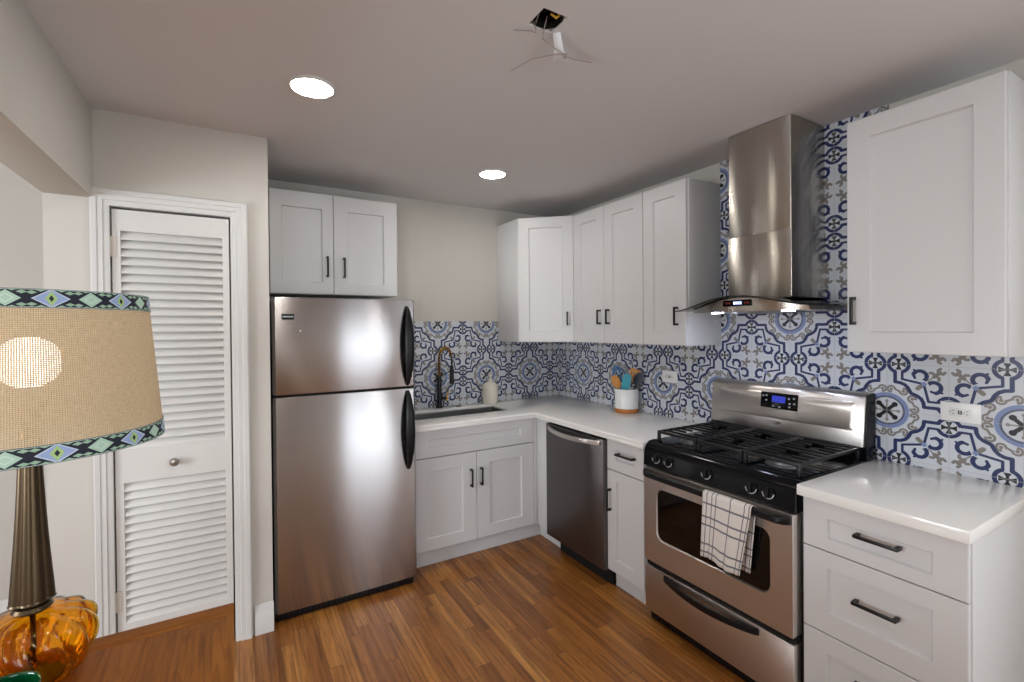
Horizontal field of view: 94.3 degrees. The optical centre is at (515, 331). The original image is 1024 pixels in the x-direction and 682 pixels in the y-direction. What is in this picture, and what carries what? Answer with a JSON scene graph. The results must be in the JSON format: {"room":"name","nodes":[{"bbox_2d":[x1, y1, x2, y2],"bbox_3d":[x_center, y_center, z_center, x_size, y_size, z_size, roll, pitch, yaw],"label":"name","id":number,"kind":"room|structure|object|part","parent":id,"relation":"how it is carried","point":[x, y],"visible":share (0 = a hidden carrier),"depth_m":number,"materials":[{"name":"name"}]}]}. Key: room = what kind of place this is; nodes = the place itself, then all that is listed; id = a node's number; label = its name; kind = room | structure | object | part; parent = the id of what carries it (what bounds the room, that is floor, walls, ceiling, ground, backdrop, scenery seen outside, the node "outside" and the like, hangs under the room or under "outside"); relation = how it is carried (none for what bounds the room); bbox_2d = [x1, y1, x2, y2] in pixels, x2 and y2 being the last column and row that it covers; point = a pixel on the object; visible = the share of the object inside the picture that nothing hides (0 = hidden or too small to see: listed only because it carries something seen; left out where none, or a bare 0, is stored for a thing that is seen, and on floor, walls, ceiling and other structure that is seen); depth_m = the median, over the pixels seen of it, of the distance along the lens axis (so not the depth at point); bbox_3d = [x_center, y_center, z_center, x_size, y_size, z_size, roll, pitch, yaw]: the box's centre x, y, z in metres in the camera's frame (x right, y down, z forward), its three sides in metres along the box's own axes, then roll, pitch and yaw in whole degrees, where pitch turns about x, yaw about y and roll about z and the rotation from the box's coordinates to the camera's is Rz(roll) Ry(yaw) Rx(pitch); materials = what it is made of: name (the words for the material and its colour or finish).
{"room":"kitchen","nodes":[
{"label":"kitchen","id":0,"kind":"room"},
{"bbox_2d":[0,0,92,196],"bbox_3d":[-0.642,0.284,-0.075,0.160,2.468,4.835,-1,1,-31],"label":"wall","id":1,"kind":"structure","parent":0,"point":[46,119],"depth_m":1.53,"materials":[{"name":"grey paint"}]},
{"bbox_2d":[42,108,272,634],"bbox_3d":[-1.612,0.274,2.218,0.828,2.468,0.100,-1,1,-31],"label":"wall","id":2,"kind":"structure","parent":0,"point":[130,152],"depth_m":2.16,"materials":[{"name":"grey paint"}]},
{"bbox_2d":[89,186,252,640],"bbox_3d":[-1.577,0.444,2.219,0.585,2.128,0.115,-1,1,-31],"label":"trim","id":3,"kind":"structure","parent":2,"relation":"attached to","point":[102,200],"depth_m":2.24,"materials":[{"name":"grey wood"}]},
{"bbox_2d":[110,209,233,631],"bbox_3d":[-1.570,0.478,2.187,0.451,2.032,0.069,-1,1,-31],"label":"door","id":4,"kind":"structure","parent":2,"relation":"in","point":[174,499],"depth_m":2.21,"materials":[{"name":"grey"}]},
{"bbox_3d":[-1.577,0.040,2.202,0.389,0.970,0.029,-1,1,-31],"label":"louver panel","id":5,"kind":"part","parent":4,"relation":"part of","materials":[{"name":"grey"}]},
{"bbox_3d":[-1.560,0.598,2.174,0.038,0.038,0.037,-1,1,-31],"label":"knob","id":6,"kind":"part","parent":4,"relation":"part of","materials":[{"name":"silver metal"}]},
{"bbox_3d":[-1.569,0.984,2.210,0.389,0.627,0.029,-1,1,-31],"label":"louver panel","id":7,"kind":"part","parent":4,"relation":"part of","materials":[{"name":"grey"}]},
{"bbox_2d":[255,600,273,635],"bbox_3d":[-1.251,1.431,2.368,0.084,0.145,0.016,-1,1,-31],"label":"baseboard","id":8,"kind":"structure","parent":2,"relation":"attached to","point":[264,612],"depth_m":2.36,"materials":[{"name":"grey wood"}]},
{"bbox_2d":[0,162,558,600],"bbox_3d":[-2.053,0.273,2.812,5.840,2.468,0.128,-1,1,-31],"label":"wall","id":9,"kind":"structure","parent":0,"point":[447,253],"depth_m":3.61,"materials":[{"name":"grey paint"}]},
{"bbox_2d":[0,599,7,613],"bbox_3d":[-3.360,1.453,1.967,2.462,0.145,0.016,-1,1,-31],"label":"baseboard","id":10,"kind":"structure","parent":9,"relation":"attached to","point":[3,603],"depth_m":2.41,"materials":[{"name":"grey"}]},
{"bbox_2d":[268,188,396,298],"bbox_3d":[-1.175,-0.531,3.063,0.748,0.613,0.347,-1,1,-31],"label":"upper cabinet","id":11,"kind":"object","parent":9,"relation":"attached to","point":[321,245],"visible":0.94,"depth_m":2.93,"materials":[{"name":"grey wood"}]},
{"bbox_3d":[-1.280,-0.529,2.850,0.350,0.611,0.020,-1,1,-31],"label":"door","id":12,"kind":"part","parent":11,"relation":"part of","materials":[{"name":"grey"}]},
{"bbox_3d":[-1.146,-0.393,2.899,0.011,0.125,0.034,-1,1,-31],"label":"handle","id":13,"kind":"part","parent":11,"relation":"part of","materials":[{"name":"black metal"}]},
{"bbox_3d":[-1.062,-0.392,2.949,0.011,0.125,0.034,-1,1,-31],"label":"handle","id":14,"kind":"part","parent":11,"relation":"part of","materials":[{"name":"black metal"}]},
{"bbox_3d":[-0.957,-0.534,3.042,0.395,0.611,0.020,-1,1,-31],"label":"door","id":15,"kind":"part","parent":11,"relation":"part of","materials":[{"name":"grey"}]},
{"bbox_2d":[414,321,558,408],"bbox_3d":[-0.278,0.246,3.794,1.545,0.648,0.008,-1,1,-31],"label":"tile backsplash","id":16,"kind":"structure","parent":9,"relation":"attached to","point":[520,370],"depth_m":3.77,"materials":[{"name":"blue tile"}]},
{"bbox_2d":[234,534,745,681],"bbox_3d":[-0.595,1.565,0.381,5.840,0.100,5.805,-1,1,-31],"label":"floor","id":17,"kind":"structure","parent":0,"point":[523,610],"depth_m":2.35,"materials":[{"name":"brown wood"}]},
{"bbox_2d":[60,603,233,681],"bbox_3d":[-0.891,1.140,0.602,0.927,0.750,1.150,-1,1,-31],"label":"dining table","id":18,"kind":"object","parent":17,"relation":"on","point":[197,646],"visible":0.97,"depth_m":1.12,"materials":[{"name":"brown wood"}]},
{"bbox_2d":[0,671,41,681],"bbox_3d":[-0.966,0.720,0.890,0.112,0.087,0.112,-1,1,-31],"label":"glass dish","id":19,"kind":"object","parent":18,"relation":"on","point":[25,676],"visible":1,"depth_m":0.94,"materials":[{"name":"green glass"}]},
{"bbox_2d":[0,287,164,681],"bbox_3d":[-1.058,0.342,1.036,0.475,0.843,0.475,-1,1,-31],"label":"table lamp","id":20,"kind":"object","parent":18,"relation":"on","point":[43,632],"visible":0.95,"depth_m":0.98,"materials":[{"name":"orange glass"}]},
{"bbox_2d":[1,337,62,439],"bbox_3d":[-1.059,0.122,1.034,0.112,0.222,0.112,-1,1,-31],"label":"bulb","id":21,"kind":"object","parent":20,"relation":"attached to","point":[36,337],"depth_m":1.02,"materials":[{"name":"white glass"}]},
{"bbox_3d":[-1.055,0.685,1.038,0.222,0.156,0.222,-1,1,-31],"label":"glass","id":22,"kind":"part","parent":20,"relation":"part of","materials":[{"name":"orange glass"}]},
{"bbox_3d":[-1.060,0.085,1.033,0.472,0.327,0.472,-1,1,-31],"label":"lamp shade","id":23,"kind":"part","parent":20,"relation":"part of","materials":[{"name":"beige fabric"}]},
{"bbox_2d":[269,297,416,621],"bbox_3d":[-1.057,0.659,2.864,0.753,1.678,0.706,-1,1,-31],"label":"refrigerator","id":24,"kind":"object","parent":17,"relation":"on","point":[343,455],"visible":0.99,"depth_m":2.59,"materials":[{"name":"silver metal"}]},
{"bbox_3d":[-0.935,0.074,2.645,0.753,0.506,0.081,-1,1,-31],"label":"freezer door","id":25,"kind":"part","parent":24,"relation":"part of","materials":[{"name":"silver metal"}]},
{"bbox_3d":[-0.928,0.896,2.651,0.753,1.115,0.081,-1,1,-31],"label":"door","id":26,"kind":"part","parent":24,"relation":"part of","materials":[{"name":"silver metal"}]},
{"bbox_3d":[-0.620,0.085,2.755,0.054,0.460,0.077,-1,1,-31],"label":"handle","id":27,"kind":"part","parent":24,"relation":"part of","materials":[{"name":"black plastic"}]},
{"bbox_3d":[-0.616,0.575,2.759,0.054,0.460,0.077,-1,1,-31],"label":"handle","id":28,"kind":"part","parent":24,"relation":"part of","materials":[{"name":"black plastic"}]},
{"bbox_2d":[415,418,557,567],"bbox_3d":[-0.085,1.049,3.484,1.523,0.873,0.723,-1,1,-31],"label":"base cabinet","id":29,"kind":"object","parent":17,"relation":"on","point":[479,487],"visible":0.69,"depth_m":3.15,"materials":[{"name":"grey"}]},
{"bbox_3d":[-0.448,1.085,3.031,0.436,0.578,0.020,-1,1,-31],"label":"door","id":30,"kind":"part","parent":29,"relation":"part of","materials":[{"name":"grey wood"}]},
{"bbox_3d":[-0.284,0.958,3.096,0.011,0.115,0.034,-1,1,-31],"label":"handle","id":31,"kind":"part","parent":29,"relation":"part of","materials":[{"name":"black metal"}]},
{"bbox_3d":[-0.259,0.703,3.142,0.884,0.168,0.020,-1,1,-31],"label":"false drawer","id":32,"kind":"part","parent":29,"relation":"part of","materials":[{"name":"grey"}]},
{"bbox_3d":[-0.221,0.957,3.134,0.011,0.115,0.034,-1,1,-31],"label":"handle","id":33,"kind":"part","parent":29,"relation":"part of","materials":[{"name":"black metal"}]},
{"bbox_3d":[-0.066,1.080,3.257,0.444,0.578,0.020,-1,1,-31],"label":"door","id":34,"kind":"part","parent":29,"relation":"part of","materials":[{"name":"grey wood"}]},
{"bbox_2d":[415,395,710,448],"bbox_3d":[0.140,0.592,3.093,1.532,0.040,1.624,-1,1,-31],"label":"countertop","id":35,"kind":"structure","parent":29,"relation":"on","point":[598,419],"depth_m":3.13,"materials":[{"name":"white stone"}]},
{"bbox_2d":[436,346,454,407],"bbox_3d":[-0.520,0.342,3.548,0.161,0.464,0.065,0,1,24],"label":"faucet","id":36,"kind":"object","parent":35,"relation":"on","point":[440,398],"visible":1,"depth_m":3.55,"materials":[{"name":"black metal"}]},
{"bbox_3d":[-0.571,0.457,3.568,0.052,0.236,0.052,-1,1,-31],"label":"post","id":37,"kind":"part","parent":36,"relation":"part of","materials":[{"name":"black metal"}]},
{"bbox_2d":[415,407,502,419],"bbox_3d":[-0.419,0.700,3.397,0.770,0.209,0.342,-1,1,-31],"label":"sink","id":38,"kind":"object","parent":35,"relation":"in","point":[485,409],"visible":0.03,"depth_m":3.55,"materials":[{"name":"silver metal"}]},
{"bbox_2d":[482,374,497,403],"bbox_3d":[-0.200,0.455,3.765,0.124,0.230,0.124,-1,1,-31],"label":"soap dispenser","id":39,"kind":"object","parent":35,"relation":"on","point":[490,388],"visible":1,"depth_m":3.72,"materials":[{"name":"beige ceramic"}]},
{"bbox_2d":[615,387,638,413],"bbox_3d":[0.780,0.483,3.333,0.164,0.163,0.164,-1,1,-31],"label":"utensil crock","id":40,"kind":"object","parent":35,"relation":"on","point":[626,401],"visible":0.95,"depth_m":3.26,"materials":[{"name":"white ceramic"}]},
{"bbox_2d":[611,375,620,388],"bbox_3d":[0.729,0.419,3.320,0.113,0.229,0.052,-1,0,-13],"label":"wooden spoon","id":41,"kind":"object","parent":40,"relation":"in","point":[616,382],"visible":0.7,"depth_m":3.31,"materials":[{"name":"brown wood"}]},
{"bbox_2d":[612,365,621,389],"bbox_3d":[0.746,0.390,3.377,0.061,0.286,0.142,-1,1,-31],"label":"whisk","id":42,"kind":"object","parent":40,"relation":"in","point":[615,366],"visible":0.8,"depth_m":3.39,"materials":[{"name":"blue plastic"}]},
{"bbox_2d":[621,373,631,389],"bbox_3d":[0.761,0.410,3.296,0.056,0.249,0.186,0,0,-1],"label":"spatula","id":43,"kind":"object","parent":40,"relation":"in","point":[626,381],"visible":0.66,"depth_m":3.25,"materials":[{"name":"teal plastic"}]},
{"bbox_2d":[629,367,640,385],"bbox_3d":[0.811,0.395,3.344,0.144,0.276,0.046,0,0,6],"label":"slotted turner","id":44,"kind":"object","parent":40,"relation":"in","point":[631,369],"visible":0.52,"depth_m":3.34,"materials":[{"name":"brown wood"}]},
{"bbox_2d":[633,372,643,389],"bbox_3d":[0.831,0.408,3.315,0.136,0.248,0.021,0,1,40],"label":"spoon","id":45,"kind":"object","parent":40,"relation":"in","point":[638,379],"visible":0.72,"depth_m":3.29,"materials":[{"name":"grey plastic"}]},
{"bbox_2d":[546,422,615,584],"bbox_3d":[0.589,1.048,3.119,0.659,0.868,0.584,-1,1,-31],"label":"dishwasher","id":46,"kind":"object","parent":17,"relation":"on","point":[576,460],"visible":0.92,"depth_m":2.93,"materials":[{"name":"silver metal"}]},
{"bbox_3d":[0.335,0.651,2.960,0.068,0.032,0.524,-1,1,-31],"label":"handle","id":47,"kind":"part","parent":46,"relation":"part of","materials":[{"name":"silver metal"}]},
{"bbox_3d":[0.447,1.435,3.004,0.020,0.100,0.518,-1,1,-31],"label":"toe panel","id":48,"kind":"part","parent":46,"relation":"part of","materials":[{"name":"black metal"}]},
{"bbox_2d":[606,439,647,603],"bbox_3d":[0.857,1.046,2.757,0.643,0.873,0.308,-1,1,-31],"label":"base cabinet","id":49,"kind":"object","parent":17,"relation":"on","point":[625,463],"visible":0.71,"depth_m":2.63,"materials":[{"name":"grey wood"}]},
{"bbox_3d":[0.531,0.961,2.708,0.034,0.125,0.011,-1,1,-31],"label":"handle","id":50,"kind":"part","parent":49,"relation":"part of","materials":[{"name":"black metal"}]},
{"bbox_3d":[0.596,0.688,2.592,0.034,0.011,0.135,-1,1,-31],"label":"handle","id":51,"kind":"part","parent":49,"relation":"part of","materials":[{"name":"black metal"}]},
{"bbox_3d":[0.610,0.703,2.622,0.020,0.172,0.284,-1,1,-31],"label":"drawer","id":52,"kind":"part","parent":49,"relation":"part of","materials":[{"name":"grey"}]},
{"bbox_2d":[643,378,875,681],"bbox_3d":[1.110,0.881,2.273,0.686,1.208,0.782,-1,1,-31],"label":"gas range","id":53,"kind":"object","parent":17,"relation":"on","point":[763,440],"visible":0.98,"depth_m":2.12,"materials":[{"name":"silver metal"}]},
{"bbox_3d":[0.701,0.636,2.369,0.030,0.045,0.045,-1,1,-31],"label":"knob","id":54,"kind":"part","parent":53,"relation":"part of","materials":[{"name":"black plastic"}]},
{"bbox_3d":[0.740,0.636,2.304,0.030,0.045,0.045,-1,1,-31],"label":"knob","id":55,"kind":"part","parent":53,"relation":"part of","materials":[{"name":"black plastic"}]},
{"bbox_3d":[0.906,0.554,2.415,0.134,0.018,0.134,-1,1,-31],"label":"burner","id":56,"kind":"part","parent":53,"relation":"part of","materials":[{"name":"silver metal"}]},
{"bbox_3d":[0.903,1.454,2.147,0.017,0.055,0.746,-1,1,-31],"label":"toe panel","id":57,"kind":"part","parent":53,"relation":"part of","materials":[{"name":"black plastic"}]},
{"bbox_3d":[0.850,0.636,2.118,0.030,0.045,0.045,-1,1,-31],"label":"knob","id":58,"kind":"part","parent":53,"relation":"part of","materials":[{"name":"black plastic"}]},
{"bbox_3d":[0.839,1.220,2.113,0.050,0.040,0.485,-1,1,-31],"label":"drawer handle","id":59,"kind":"part","parent":53,"relation":"part of","materials":[{"name":"black plastic"}]},
{"bbox_3d":[0.838,0.716,2.106,0.048,0.034,0.742,-1,1,-31],"label":"oven handle","id":60,"kind":"part","parent":53,"relation":"part of","materials":[{"name":"black plastic"}]},
{"bbox_3d":[0.880,0.929,2.132,0.057,0.474,0.758,-1,1,-31],"label":"oven door","id":61,"kind":"part","parent":53,"relation":"part of","materials":[{"name":"silver metal"}]},
{"bbox_3d":[0.885,1.309,2.136,0.053,0.234,0.758,-1,1,-31],"label":"drawer","id":62,"kind":"part","parent":53,"relation":"part of","materials":[{"name":"silver metal"}]},
{"bbox_3d":[0.886,0.626,2.135,0.071,0.123,0.766,-1,1,-31],"label":"control panel","id":63,"kind":"part","parent":53,"relation":"part of","materials":[{"name":"black metal"}]},
{"bbox_2d":[700,489,755,575],"bbox_3d":[0.885,0.845,1.989,0.054,0.301,0.231,-1,1,-31],"label":"dish towel","id":64,"kind":"object","parent":53,"relation":"hanging from","point":[727,523],"visible":0.99,"depth_m":1.97,"materials":[{"name":"white fabric"}]},
{"bbox_3d":[0.959,0.637,1.934,0.030,0.045,0.045,-1,1,-31],"label":"knob","id":65,"kind":"part","parent":53,"relation":"part of","materials":[{"name":"black plastic"}]},
{"bbox_2d":[649,429,865,482],"bbox_3d":[1.125,0.577,2.276,0.546,0.029,0.772,-1,1,-31],"label":"cooktop","id":66,"kind":"object","parent":53,"relation":"in","point":[772,469],"depth_m":2.07,"materials":[{"name":"black metal"}]},
{"bbox_3d":[0.996,0.637,1.872,0.030,0.045,0.045,-1,1,-31],"label":"knob","id":67,"kind":"part","parent":53,"relation":"part of","materials":[{"name":"black plastic"}]},
{"bbox_3d":[1.141,0.556,2.019,0.144,0.018,0.144,-1,1,-31],"label":"burner","id":68,"kind":"part","parent":53,"relation":"part of","materials":[{"name":"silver metal"}]},
{"bbox_3d":[1.333,0.379,2.407,0.021,0.129,0.691,-1,1,-31],"label":"embossed panel","id":69,"kind":"part","parent":53,"relation":"part of","materials":[{"name":"silver metal"}]},
{"bbox_2d":[803,496,1023,681],"bbox_3d":[1.459,1.050,1.741,0.643,0.873,0.475,-1,1,-31],"label":"base cabinet","id":70,"kind":"object","parent":17,"relation":"on","point":[885,601],"visible":0.89,"depth_m":1.56,"materials":[{"name":"grey"}]},
{"bbox_3d":[1.221,1.239,1.603,0.020,0.265,0.470,-1,1,-31],"label":"drawer","id":71,"kind":"part","parent":70,"relation":"part of","materials":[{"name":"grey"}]},
{"bbox_3d":[1.197,0.933,1.583,0.034,0.011,0.130,-1,1,-31],"label":"handle","id":72,"kind":"part","parent":70,"relation":"part of","materials":[{"name":"black metal"}]},
{"bbox_3d":[1.198,0.701,1.577,0.034,0.011,0.130,-1,1,-31],"label":"handle","id":73,"kind":"part","parent":70,"relation":"part of","materials":[{"name":"black metal"}]},
{"bbox_3d":[1.216,0.710,1.598,0.020,0.178,0.470,-1,1,-31],"label":"drawer","id":74,"kind":"part","parent":70,"relation":"part of","materials":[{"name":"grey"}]},
{"bbox_3d":[1.219,0.953,1.600,0.020,0.299,0.470,-1,1,-31],"label":"drawer","id":75,"kind":"part","parent":70,"relation":"part of","materials":[{"name":"grey"}]},
{"bbox_2d":[797,459,1023,544],"bbox_3d":[1.459,0.592,1.740,0.642,0.040,0.491,-1,1,-31],"label":"countertop","id":76,"kind":"structure","parent":70,"relation":"on","point":[963,509],"depth_m":1.65,"materials":[{"name":"white stone"}]},
{"bbox_2d":[22,0,1023,216],"bbox_3d":[-0.617,-1.013,0.360,5.840,0.120,5.805,-1,1,-31],"label":"ceiling","id":77,"kind":"structure","parent":0,"point":[428,98],"depth_m":1.79,"materials":[{"name":"grey paint"}]},
{"bbox_2d":[287,75,335,98],"bbox_3d":[-0.800,-0.959,1.871,0.178,0.009,0.178,-1,1,-31],"label":"recessed light","id":78,"kind":"object","parent":77,"relation":"in","point":[311,86],"visible":1,"depth_m":1.86,"materials":[{"name":"grey"}]},
{"bbox_2d":[478,169,506,178],"bbox_3d":[-0.142,-0.974,2.947,0.178,0.009,0.178,-1,1,-31],"label":"recessed light","id":79,"kind":"object","parent":77,"relation":"in","point":[487,173],"visible":1,"depth_m":2.92,"materials":[{"name":"grey"}]},
{"bbox_2d":[480,171,504,178],"bbox_3d":[-0.142,-0.974,2.947,0.151,0.007,0.151,-1,1,-31],"label":"diffuser","id":80,"kind":"object","parent":79,"relation":"attached to","point":[485,174],"depth_m":2.94,"materials":[{"name":"white plastic"}]},
{"bbox_2d":[511,8,591,70],"bbox_3d":[0.096,-0.969,1.564,0.290,0.100,0.241,0,0,14],"label":"ceiling light","id":81,"kind":"object","parent":77,"relation":"attached to","point":[546,19],"visible":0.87,"depth_m":1.53,"materials":[{"name":"black metal"}]},
{"bbox_2d":[559,58,1023,487],"bbox_3d":[1.851,0.248,1.826,0.128,2.468,5.565,-1,1,-31],"label":"wall","id":82,"kind":"structure","parent":0,"point":[810,349],"depth_m":2.25,"materials":[{"name":"tile"}]},
{"bbox_2d":[497,215,573,341],"bbox_3d":[0.272,-0.388,3.766,0.613,0.935,0.613,-1,1,-31],"label":"upper cabinet","id":83,"kind":"object","parent":82,"relation":"attached to","point":[535,271],"visible":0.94,"depth_m":3.56,"materials":[{"name":"grey wood"}]},
{"bbox_2d":[573,192,643,343],"bbox_3d":[0.720,-0.388,3.279,0.338,0.935,0.693,-1,1,-31],"label":"upper cabinet","id":84,"kind":"object","parent":82,"relation":"attached to","point":[608,238],"visible":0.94,"depth_m":3.16,"materials":[{"name":"grey wood"}]},
{"bbox_3d":[0.522,-0.387,3.368,0.020,0.931,0.334,-1,1,-31],"label":"door","id":85,"kind":"part","parent":84,"relation":"part of","materials":[{"name":"grey wood"}]},
{"bbox_3d":[0.568,-0.097,3.244,0.034,0.100,0.011,-1,1,-31],"label":"handle","id":86,"kind":"part","parent":84,"relation":"part of","materials":[{"name":"black metal"}]},
{"bbox_3d":[0.613,-0.096,3.169,0.034,0.100,0.011,-1,1,-31],"label":"handle","id":87,"kind":"part","parent":84,"relation":"part of","materials":[{"name":"black metal"}]},
{"bbox_3d":[0.699,-0.386,3.070,0.020,0.931,0.353,-1,1,-31],"label":"door","id":88,"kind":"part","parent":84,"relation":"part of","materials":[{"name":"grey wood"}]},
{"bbox_2d":[662,370,676,382],"bbox_3d":[1.010,0.299,3.111,0.009,0.076,0.122,-1,1,-31],"label":"wall outlet","id":89,"kind":"object","parent":82,"relation":"attached to","point":[667,376],"visible":1,"depth_m":3.11,"materials":[{"name":"white"}]},
{"bbox_2d":[665,374,672,379],"bbox_3d":[1.008,0.299,3.110,0.002,0.033,0.068,-1,1,-31],"label":"receptacle","id":90,"kind":"object","parent":89,"relation":"attached to","point":[667,376],"depth_m":3.11,"materials":[{"name":"grey plastic"}]},
{"bbox_2d":[643,178,720,345],"bbox_3d":[0.981,-0.386,2.839,0.338,0.935,0.327,-1,1,-31],"label":"upper cabinet","id":91,"kind":"object","parent":82,"relation":"attached to","point":[682,217],"visible":1,"depth_m":2.73,"materials":[{"name":"grey"}]},
{"bbox_3d":[0.872,-0.385,2.777,0.020,0.931,0.320,-1,1,-31],"label":"door","id":92,"kind":"part","parent":91,"relation":"part of","materials":[{"name":"grey wood"}]},
{"bbox_3d":[0.903,-0.085,2.678,0.034,0.105,0.011,-1,1,-31],"label":"handle","id":93,"kind":"part","parent":91,"relation":"part of","materials":[{"name":"black metal"}]},
{"bbox_2d":[675,114,846,313],"bbox_3d":[1.198,-0.535,2.296,0.495,0.891,0.773,-1,1,-31],"label":"range hood","id":94,"kind":"object","parent":82,"relation":"attached to","point":[777,239],"visible":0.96,"depth_m":2.23,"materials":[{"name":"silver metal"}]},
{"bbox_2d":[847,70,1023,357],"bbox_3d":[1.588,-0.383,1.806,0.330,0.935,0.471,-1,1,-31],"label":"upper cabinet","id":95,"kind":"object","parent":82,"relation":"attached to","point":[935,182],"visible":1,"depth_m":1.69,"materials":[{"name":"grey wood"}]},
{"bbox_3d":[1.357,-0.082,1.912,0.034,0.112,0.011,-1,1,-31],"label":"handle","id":96,"kind":"part","parent":95,"relation":"part of","materials":[{"name":"black metal"}]},
{"bbox_2d":[940,401,981,424],"bbox_3d":[1.748,0.320,1.866,0.009,0.076,0.122,-1,1,-31],"label":"wall outlet","id":97,"kind":"object","parent":82,"relation":"attached to","point":[950,411],"visible":1,"depth_m":1.86,"materials":[{"name":"white plastic"}]},
{"bbox_2d":[949,407,971,417],"bbox_3d":[1.746,0.320,1.864,0.002,0.033,0.068,-1,1,-31],"label":"receptacle","id":98,"kind":"object","parent":97,"relation":"attached to","point":[954,412],"depth_m":1.86,"materials":[{"name":"white plastic"}]}
]}

